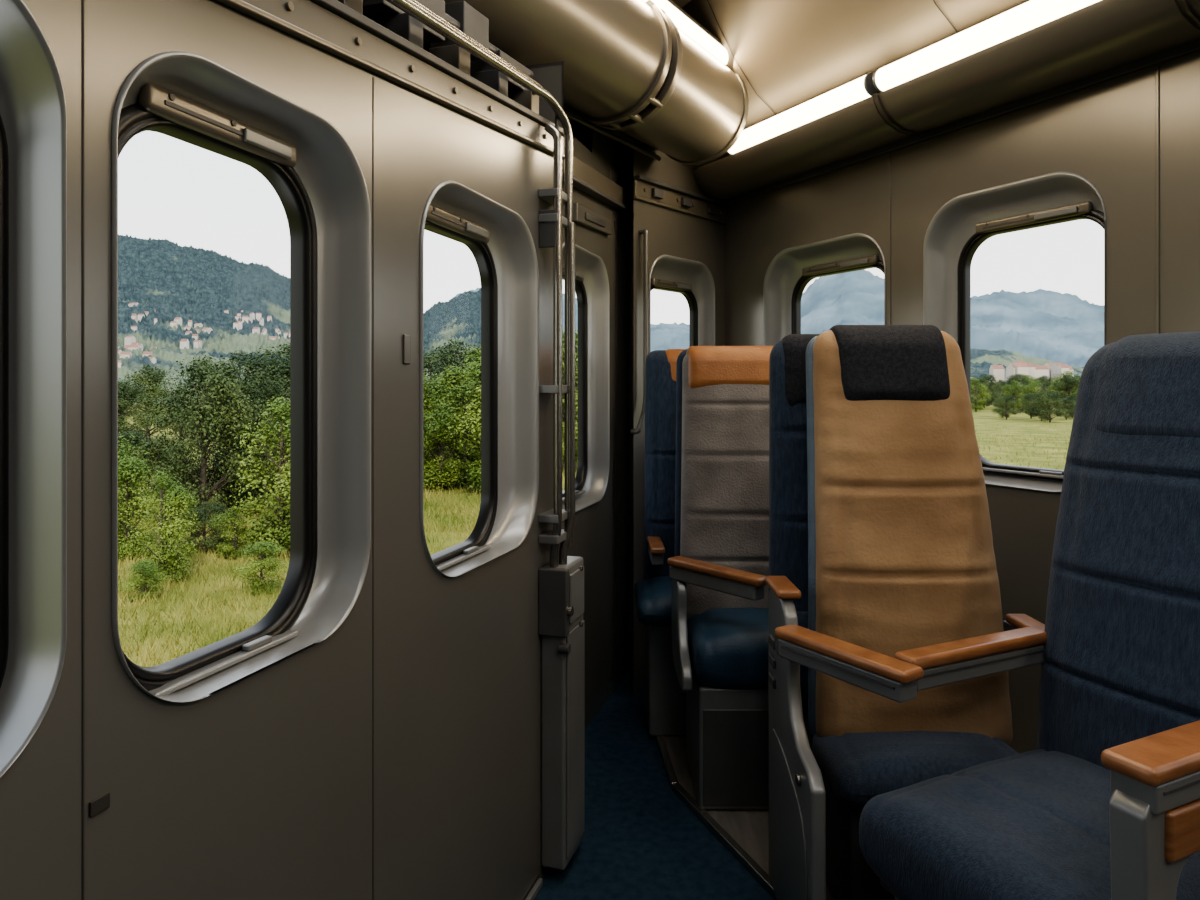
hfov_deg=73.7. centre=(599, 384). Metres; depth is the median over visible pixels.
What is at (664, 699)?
seat
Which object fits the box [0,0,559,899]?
wall
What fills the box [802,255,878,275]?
shade rail
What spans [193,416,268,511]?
deciduous tree
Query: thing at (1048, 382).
deciduous tree
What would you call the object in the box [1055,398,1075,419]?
deciduous tree
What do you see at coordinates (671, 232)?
wall
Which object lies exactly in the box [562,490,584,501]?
sill ledge
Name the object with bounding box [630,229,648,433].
pipe
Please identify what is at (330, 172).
surround
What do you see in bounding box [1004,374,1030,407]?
deciduous tree
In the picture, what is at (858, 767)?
seat cushion
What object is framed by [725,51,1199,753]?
wall
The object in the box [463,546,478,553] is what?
sill latch
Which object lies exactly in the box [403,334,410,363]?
wall plate
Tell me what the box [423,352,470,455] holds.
deciduous tree
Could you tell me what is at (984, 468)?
sill ledge
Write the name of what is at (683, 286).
shade latch
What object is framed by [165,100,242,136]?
shade slot
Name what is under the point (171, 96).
screw
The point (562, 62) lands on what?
wall
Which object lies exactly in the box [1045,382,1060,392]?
deciduous tree
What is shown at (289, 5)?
bolt
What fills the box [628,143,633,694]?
vertical post
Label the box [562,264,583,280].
shade rail
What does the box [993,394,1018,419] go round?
deciduous tree
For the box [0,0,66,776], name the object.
surround
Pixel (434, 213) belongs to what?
shade slot
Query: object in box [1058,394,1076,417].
deciduous tree
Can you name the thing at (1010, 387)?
deciduous tree
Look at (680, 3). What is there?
ceiling
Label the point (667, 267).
surround
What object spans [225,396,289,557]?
deciduous tree
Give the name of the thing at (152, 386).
deciduous tree
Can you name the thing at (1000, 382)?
deciduous tree
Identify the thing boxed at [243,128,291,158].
shade latch
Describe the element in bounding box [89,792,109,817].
wall plate
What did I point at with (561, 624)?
lower cabinet
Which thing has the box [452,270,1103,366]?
mountain range
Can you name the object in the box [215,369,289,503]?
deciduous tree
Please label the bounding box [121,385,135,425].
deciduous tree
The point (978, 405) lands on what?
deciduous tree
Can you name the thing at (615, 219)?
trim
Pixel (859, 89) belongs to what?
strip light
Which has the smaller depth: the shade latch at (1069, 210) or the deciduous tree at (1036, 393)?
the shade latch at (1069, 210)
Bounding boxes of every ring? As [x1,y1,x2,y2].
[871,93,925,135]
[1170,0,1199,32]
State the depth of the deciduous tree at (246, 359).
21.77 m
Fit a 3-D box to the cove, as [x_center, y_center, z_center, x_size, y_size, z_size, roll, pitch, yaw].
[1.738,-0.915,1.105,0.238,0.200,5.490,0,0,-28]
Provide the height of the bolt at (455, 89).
0.012 m
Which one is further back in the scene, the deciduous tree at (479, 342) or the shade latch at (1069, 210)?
the deciduous tree at (479, 342)
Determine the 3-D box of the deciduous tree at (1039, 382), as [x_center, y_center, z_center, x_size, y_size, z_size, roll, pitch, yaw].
[51.050,0.788,93.560,2.373,3.079,2.282,0,0,-8]
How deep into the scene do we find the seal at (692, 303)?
3.52 m
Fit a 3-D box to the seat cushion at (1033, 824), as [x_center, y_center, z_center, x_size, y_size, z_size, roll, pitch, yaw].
[0.791,0.819,1.391,0.505,0.186,0.450,0,0,-25]
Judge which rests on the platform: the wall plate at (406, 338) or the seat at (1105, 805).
the seat at (1105, 805)
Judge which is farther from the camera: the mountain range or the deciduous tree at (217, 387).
the mountain range
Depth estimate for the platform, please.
2.17 m
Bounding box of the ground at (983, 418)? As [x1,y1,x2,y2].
[118,395,1073,666]
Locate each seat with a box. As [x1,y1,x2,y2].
[634,349,685,735]
[667,346,772,809]
[764,325,1044,899]
[768,334,819,750]
[859,331,1199,899]
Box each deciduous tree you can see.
[118,364,184,439]
[118,380,158,455]
[118,429,187,520]
[118,432,147,546]
[118,455,164,560]
[118,469,199,583]
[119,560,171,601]
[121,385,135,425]
[141,386,163,412]
[147,355,266,523]
[148,386,218,498]
[174,502,230,551]
[177,350,283,455]
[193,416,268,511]
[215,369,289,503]
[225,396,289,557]
[232,540,288,595]
[243,343,289,457]
[259,410,289,557]
[273,390,289,491]
[423,338,480,458]
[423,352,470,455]
[423,374,452,480]
[423,398,472,490]
[424,348,480,466]
[424,383,480,487]
[443,352,480,493]
[461,342,564,433]
[562,328,577,468]
[562,331,577,461]
[971,373,1001,406]
[971,378,990,411]
[971,383,993,404]
[986,382,1000,404]
[990,397,1011,416]
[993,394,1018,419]
[995,379,1006,396]
[999,380,1026,408]
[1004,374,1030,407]
[1008,374,1038,401]
[1015,382,1026,402]
[1016,393,1039,417]
[1019,381,1043,410]
[1026,375,1040,390]
[1026,392,1054,420]
[1028,397,1053,419]
[1032,375,1052,392]
[1033,391,1067,421]
[1035,379,1046,391]
[1041,381,1052,394]
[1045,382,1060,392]
[1048,371,1079,413]
[1050,375,1079,408]
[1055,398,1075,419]
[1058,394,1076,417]
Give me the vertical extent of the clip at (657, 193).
0.035 m
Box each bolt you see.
[285,1,293,10]
[355,37,361,45]
[409,65,414,71]
[453,87,457,93]
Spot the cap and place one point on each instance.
(638, 177)
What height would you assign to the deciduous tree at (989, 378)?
3.552 m
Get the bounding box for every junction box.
[363,0,444,43]
[430,1,488,61]
[470,50,529,91]
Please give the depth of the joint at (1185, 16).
1.79 m
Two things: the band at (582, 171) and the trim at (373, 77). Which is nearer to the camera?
the trim at (373, 77)
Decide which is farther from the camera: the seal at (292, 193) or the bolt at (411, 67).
the bolt at (411, 67)
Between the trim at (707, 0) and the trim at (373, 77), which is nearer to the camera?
the trim at (373, 77)
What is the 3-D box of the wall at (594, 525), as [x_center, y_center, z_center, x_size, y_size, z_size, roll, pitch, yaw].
[-0.072,-0.110,2.720,0.001,2.620,1.250,0,0,17]
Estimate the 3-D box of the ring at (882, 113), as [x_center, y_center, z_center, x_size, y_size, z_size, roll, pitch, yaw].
[0.968,-0.861,2.565,0.245,0.103,0.024,0,0,-28]
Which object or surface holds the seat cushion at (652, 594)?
on the seat at (664, 699)
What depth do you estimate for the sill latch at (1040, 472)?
2.29 m
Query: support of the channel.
attached to the wall at (258, 787)
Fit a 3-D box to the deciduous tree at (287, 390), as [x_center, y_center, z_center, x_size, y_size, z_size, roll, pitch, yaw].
[-4.284,1.093,13.096,2.067,2.543,1.933,0,0,10]
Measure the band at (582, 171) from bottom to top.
0.159 m
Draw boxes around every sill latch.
[242,635,271,650]
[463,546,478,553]
[1039,471,1061,474]
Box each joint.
[872,94,924,135]
[1174,0,1199,29]
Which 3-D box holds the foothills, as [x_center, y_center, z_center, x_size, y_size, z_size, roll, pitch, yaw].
[138.204,-12.214,255.000,451.054,33.496,330.000,0,0,0]
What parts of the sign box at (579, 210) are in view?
sign slot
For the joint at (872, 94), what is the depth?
2.53 m
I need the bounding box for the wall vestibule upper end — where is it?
[568,119,591,151]
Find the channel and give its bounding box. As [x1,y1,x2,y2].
[310,0,563,135]
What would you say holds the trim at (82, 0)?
attached to the wall at (258, 787)
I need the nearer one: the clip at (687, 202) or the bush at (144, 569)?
the clip at (687, 202)
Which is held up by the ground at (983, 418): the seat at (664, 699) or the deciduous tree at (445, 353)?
the deciduous tree at (445, 353)
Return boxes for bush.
[208,506,257,558]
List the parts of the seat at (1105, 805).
arm wood, arm rail, backrest, arm wood, arm rail, arm wood panel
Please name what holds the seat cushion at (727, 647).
on the seat at (719, 567)
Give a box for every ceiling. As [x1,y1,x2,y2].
[672,0,690,7]
[682,0,1029,129]
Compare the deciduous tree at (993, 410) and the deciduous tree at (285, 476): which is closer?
the deciduous tree at (285, 476)
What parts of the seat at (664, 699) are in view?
arm rail, arm wood, backrest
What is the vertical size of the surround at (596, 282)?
0.898 m
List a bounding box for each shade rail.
[138,83,296,166]
[426,204,489,242]
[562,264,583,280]
[651,278,691,291]
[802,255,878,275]
[975,201,1091,233]
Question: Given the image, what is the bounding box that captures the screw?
[169,94,174,100]
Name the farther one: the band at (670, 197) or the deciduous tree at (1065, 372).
the deciduous tree at (1065, 372)
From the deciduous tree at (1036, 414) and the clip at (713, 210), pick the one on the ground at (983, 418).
the deciduous tree at (1036, 414)
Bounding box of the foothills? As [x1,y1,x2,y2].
[576,348,1083,392]
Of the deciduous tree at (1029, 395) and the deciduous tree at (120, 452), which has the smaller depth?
the deciduous tree at (120, 452)
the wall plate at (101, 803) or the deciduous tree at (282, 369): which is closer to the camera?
the wall plate at (101, 803)
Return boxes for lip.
[216,0,564,158]
[634,196,726,224]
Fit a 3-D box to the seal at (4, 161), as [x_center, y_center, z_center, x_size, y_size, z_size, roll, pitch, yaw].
[-0.642,0.017,0.559,0.033,0.702,0.444,0,0,17]
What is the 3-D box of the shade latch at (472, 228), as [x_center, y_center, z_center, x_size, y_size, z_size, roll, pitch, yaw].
[-0.259,-0.326,1.688,0.034,0.018,0.097,0,0,0]
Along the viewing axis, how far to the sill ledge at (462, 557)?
1.62 m
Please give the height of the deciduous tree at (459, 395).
2.338 m
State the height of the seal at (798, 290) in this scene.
0.734 m
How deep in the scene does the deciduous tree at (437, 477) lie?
16.28 m
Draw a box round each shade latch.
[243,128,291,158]
[465,222,487,238]
[575,271,583,278]
[677,283,690,289]
[840,258,867,267]
[1034,206,1076,219]
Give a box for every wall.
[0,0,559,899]
[423,43,430,51]
[525,61,563,208]
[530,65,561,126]
[562,130,627,728]
[634,143,724,693]
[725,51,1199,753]
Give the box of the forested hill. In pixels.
[118,234,480,404]
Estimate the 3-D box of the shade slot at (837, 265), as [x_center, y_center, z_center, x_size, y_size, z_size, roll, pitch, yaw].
[0.899,-0.451,3.045,0.152,0.006,0.285,0,0,0]
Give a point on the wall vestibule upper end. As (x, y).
(583, 134)
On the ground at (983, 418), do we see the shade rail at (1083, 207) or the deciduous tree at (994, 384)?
the deciduous tree at (994, 384)
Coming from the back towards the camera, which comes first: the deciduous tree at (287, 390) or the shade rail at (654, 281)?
the deciduous tree at (287, 390)
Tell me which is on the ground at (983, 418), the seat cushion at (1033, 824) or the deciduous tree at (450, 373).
the deciduous tree at (450, 373)
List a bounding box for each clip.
[652,188,663,198]
[681,197,691,207]
[707,205,717,214]
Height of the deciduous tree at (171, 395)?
2.322 m
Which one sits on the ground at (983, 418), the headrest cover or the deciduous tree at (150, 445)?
the deciduous tree at (150, 445)
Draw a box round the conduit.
[564,104,660,160]
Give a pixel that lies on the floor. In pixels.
(640, 841)
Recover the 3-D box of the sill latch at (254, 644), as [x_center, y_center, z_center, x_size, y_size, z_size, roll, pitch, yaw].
[-0.459,0.346,1.072,0.012,0.008,0.046,0,0,17]
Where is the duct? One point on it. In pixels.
(629, 69)
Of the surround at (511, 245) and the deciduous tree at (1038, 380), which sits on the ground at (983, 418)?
the deciduous tree at (1038, 380)
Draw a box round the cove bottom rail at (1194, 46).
[723,39,1199,204]
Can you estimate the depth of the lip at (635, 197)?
3.31 m
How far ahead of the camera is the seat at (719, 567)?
2.46 m
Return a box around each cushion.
[634,576,671,626]
[687,607,768,689]
[796,611,807,712]
[812,731,1018,808]
[859,749,1199,899]
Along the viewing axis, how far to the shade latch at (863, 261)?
2.96 m
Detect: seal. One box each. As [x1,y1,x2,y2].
[0,115,8,687]
[118,103,317,690]
[424,221,497,564]
[562,274,587,496]
[651,283,697,346]
[791,260,883,333]
[958,208,1103,480]
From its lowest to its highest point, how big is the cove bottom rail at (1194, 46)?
0.027 m
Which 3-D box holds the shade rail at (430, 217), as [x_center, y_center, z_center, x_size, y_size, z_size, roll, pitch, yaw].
[-0.292,-0.328,1.627,0.020,0.034,0.289,0,0,17]
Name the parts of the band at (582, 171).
lip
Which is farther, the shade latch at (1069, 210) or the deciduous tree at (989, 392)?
the deciduous tree at (989, 392)
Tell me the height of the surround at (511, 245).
0.748 m
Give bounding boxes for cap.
[634,175,728,207]
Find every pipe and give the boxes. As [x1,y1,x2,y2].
[386,0,572,547]
[411,0,542,94]
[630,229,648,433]
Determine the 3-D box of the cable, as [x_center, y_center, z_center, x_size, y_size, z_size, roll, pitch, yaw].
[-0.539,-0.710,0.903,0.024,0.190,2.401,0,0,17]
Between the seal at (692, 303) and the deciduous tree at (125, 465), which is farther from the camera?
the deciduous tree at (125, 465)
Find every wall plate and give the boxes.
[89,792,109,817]
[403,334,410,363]
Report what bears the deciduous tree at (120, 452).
on the ground at (983, 418)
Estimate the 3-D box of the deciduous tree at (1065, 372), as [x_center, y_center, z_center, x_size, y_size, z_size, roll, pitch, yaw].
[36.951,0.628,63.211,2.780,3.577,2.851,0,0,-38]
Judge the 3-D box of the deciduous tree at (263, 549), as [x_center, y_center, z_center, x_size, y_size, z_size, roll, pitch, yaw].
[-3.635,1.989,8.571,0.514,0.642,0.623,0,0,13]
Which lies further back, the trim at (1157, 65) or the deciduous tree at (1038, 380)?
the deciduous tree at (1038, 380)
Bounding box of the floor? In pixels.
[534,675,774,899]
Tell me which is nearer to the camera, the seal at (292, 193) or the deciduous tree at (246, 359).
the seal at (292, 193)
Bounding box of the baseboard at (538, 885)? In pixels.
[525,878,542,899]
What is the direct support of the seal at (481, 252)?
attached to the surround at (511, 245)
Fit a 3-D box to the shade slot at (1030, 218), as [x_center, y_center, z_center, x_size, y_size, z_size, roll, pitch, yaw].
[1.260,-0.489,2.357,0.140,0.006,0.264,0,0,0]
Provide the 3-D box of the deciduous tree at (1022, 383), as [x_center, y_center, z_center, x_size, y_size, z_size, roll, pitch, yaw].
[38.723,1.034,73.288,2.050,2.699,2.007,0,0,-29]
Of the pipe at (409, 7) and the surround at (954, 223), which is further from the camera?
the surround at (954, 223)
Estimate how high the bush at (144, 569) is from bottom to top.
0.482 m
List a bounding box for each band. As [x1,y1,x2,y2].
[243,0,562,153]
[564,150,630,215]
[634,180,725,220]
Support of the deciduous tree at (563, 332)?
on the ground at (983, 418)
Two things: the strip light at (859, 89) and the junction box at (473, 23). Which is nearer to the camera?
the junction box at (473, 23)
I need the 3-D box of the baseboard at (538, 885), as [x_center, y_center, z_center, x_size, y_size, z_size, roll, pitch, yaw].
[-0.737,1.191,0.016,0.012,0.018,3.990,0,0,17]
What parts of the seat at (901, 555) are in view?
panel, arm rail, arm wood, backrest, arm rail, arm wood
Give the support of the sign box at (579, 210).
attached to the wall at (594, 525)
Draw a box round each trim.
[82,0,83,899]
[373,77,373,899]
[523,875,538,899]
[615,219,615,690]
[707,0,775,114]
[889,152,890,324]
[933,0,958,32]
[1156,64,1158,333]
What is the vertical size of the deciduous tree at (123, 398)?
2.533 m
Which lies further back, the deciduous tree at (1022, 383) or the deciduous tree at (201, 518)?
the deciduous tree at (1022, 383)
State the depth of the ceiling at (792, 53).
2.67 m
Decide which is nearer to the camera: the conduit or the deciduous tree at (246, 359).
the conduit
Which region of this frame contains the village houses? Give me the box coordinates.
[118,302,1073,391]
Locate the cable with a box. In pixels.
[445,13,532,77]
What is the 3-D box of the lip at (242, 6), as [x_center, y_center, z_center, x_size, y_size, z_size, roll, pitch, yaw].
[-0.309,-0.509,1.380,0.014,0.172,1.450,0,0,17]
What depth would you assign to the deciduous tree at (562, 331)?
21.22 m
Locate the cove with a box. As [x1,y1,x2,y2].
[693,0,1199,200]
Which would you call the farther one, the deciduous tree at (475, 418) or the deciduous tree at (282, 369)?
the deciduous tree at (282, 369)
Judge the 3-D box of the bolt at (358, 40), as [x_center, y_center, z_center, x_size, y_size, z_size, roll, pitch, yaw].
[-0.364,-0.517,1.203,0.007,0.012,0.012,0,0,17]
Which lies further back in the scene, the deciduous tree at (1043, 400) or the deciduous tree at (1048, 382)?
the deciduous tree at (1048, 382)
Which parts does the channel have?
bracket, bracket, bracket, bracket, bracket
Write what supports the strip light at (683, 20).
attached to the ceiling at (792, 53)
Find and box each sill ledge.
[149,630,297,695]
[436,545,490,570]
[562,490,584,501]
[983,467,1062,478]
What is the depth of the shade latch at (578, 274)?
2.83 m
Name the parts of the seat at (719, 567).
panel, arm wood, arm rail, backrest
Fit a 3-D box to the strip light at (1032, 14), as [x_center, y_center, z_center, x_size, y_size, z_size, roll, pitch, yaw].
[1.068,-0.950,2.138,0.076,0.076,0.818,0,0,-28]
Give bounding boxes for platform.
[655,735,833,899]
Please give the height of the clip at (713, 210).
0.035 m
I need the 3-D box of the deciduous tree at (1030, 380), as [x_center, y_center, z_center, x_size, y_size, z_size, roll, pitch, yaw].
[41.212,0.679,77.769,2.839,3.563,2.768,0,0,-29]
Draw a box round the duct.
[444,0,748,165]
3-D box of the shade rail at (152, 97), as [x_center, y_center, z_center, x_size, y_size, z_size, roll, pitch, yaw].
[-0.479,-0.328,1.027,0.020,0.034,0.260,0,0,17]
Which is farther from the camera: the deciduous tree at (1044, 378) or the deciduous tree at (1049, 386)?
the deciduous tree at (1044, 378)
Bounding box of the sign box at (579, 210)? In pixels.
[573,203,611,234]
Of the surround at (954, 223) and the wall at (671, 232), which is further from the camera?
the wall at (671, 232)
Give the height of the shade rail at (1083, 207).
0.034 m
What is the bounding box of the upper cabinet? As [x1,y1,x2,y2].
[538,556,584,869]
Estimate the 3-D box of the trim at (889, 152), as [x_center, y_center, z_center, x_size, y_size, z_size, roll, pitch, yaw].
[1.000,0.160,2.762,0.004,1.980,0.008,0,0,-28]
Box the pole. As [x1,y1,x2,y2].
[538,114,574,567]
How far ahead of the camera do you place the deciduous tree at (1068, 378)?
62.26 m
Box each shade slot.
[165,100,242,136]
[432,211,465,227]
[807,265,839,271]
[983,208,1077,228]
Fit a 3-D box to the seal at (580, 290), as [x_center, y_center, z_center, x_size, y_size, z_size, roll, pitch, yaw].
[-0.127,0.000,2.764,0.033,0.799,0.459,0,0,17]
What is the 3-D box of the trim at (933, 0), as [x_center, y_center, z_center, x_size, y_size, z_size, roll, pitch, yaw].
[0.895,-1.220,2.250,0.337,0.395,0.004,0,0,-28]
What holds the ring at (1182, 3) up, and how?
attached to the cove bottom rail at (1194, 46)
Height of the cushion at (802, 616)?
0.260 m
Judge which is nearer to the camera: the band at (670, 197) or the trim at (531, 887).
the trim at (531, 887)
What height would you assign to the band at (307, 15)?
0.211 m
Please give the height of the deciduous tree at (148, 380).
3.179 m
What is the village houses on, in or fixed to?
on the foothills
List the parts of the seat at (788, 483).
backrest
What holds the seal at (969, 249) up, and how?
attached to the surround at (954, 223)
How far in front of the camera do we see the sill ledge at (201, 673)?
1.00 m
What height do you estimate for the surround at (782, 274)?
0.854 m
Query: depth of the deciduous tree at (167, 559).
8.97 m
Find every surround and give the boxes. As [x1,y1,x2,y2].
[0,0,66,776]
[112,51,370,702]
[420,180,538,576]
[562,242,609,511]
[649,255,714,352]
[763,233,885,345]
[923,172,1105,492]
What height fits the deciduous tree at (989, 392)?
2.570 m
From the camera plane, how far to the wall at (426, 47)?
1.97 m
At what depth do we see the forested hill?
240.56 m
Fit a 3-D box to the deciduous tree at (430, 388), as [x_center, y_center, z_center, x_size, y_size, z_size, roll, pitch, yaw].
[-3.954,0.982,17.089,1.605,2.675,1.946,0,0,-4]
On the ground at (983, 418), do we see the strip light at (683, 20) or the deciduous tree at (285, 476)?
the deciduous tree at (285, 476)
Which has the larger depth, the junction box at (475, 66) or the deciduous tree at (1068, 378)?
the deciduous tree at (1068, 378)
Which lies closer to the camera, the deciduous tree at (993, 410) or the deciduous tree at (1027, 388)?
the deciduous tree at (993, 410)
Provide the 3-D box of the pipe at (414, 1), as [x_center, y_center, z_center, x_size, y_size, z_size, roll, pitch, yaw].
[-0.557,-0.646,0.615,0.107,0.165,2.840,0,0,15]
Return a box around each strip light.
[643,0,727,64]
[726,72,878,154]
[872,0,1100,91]

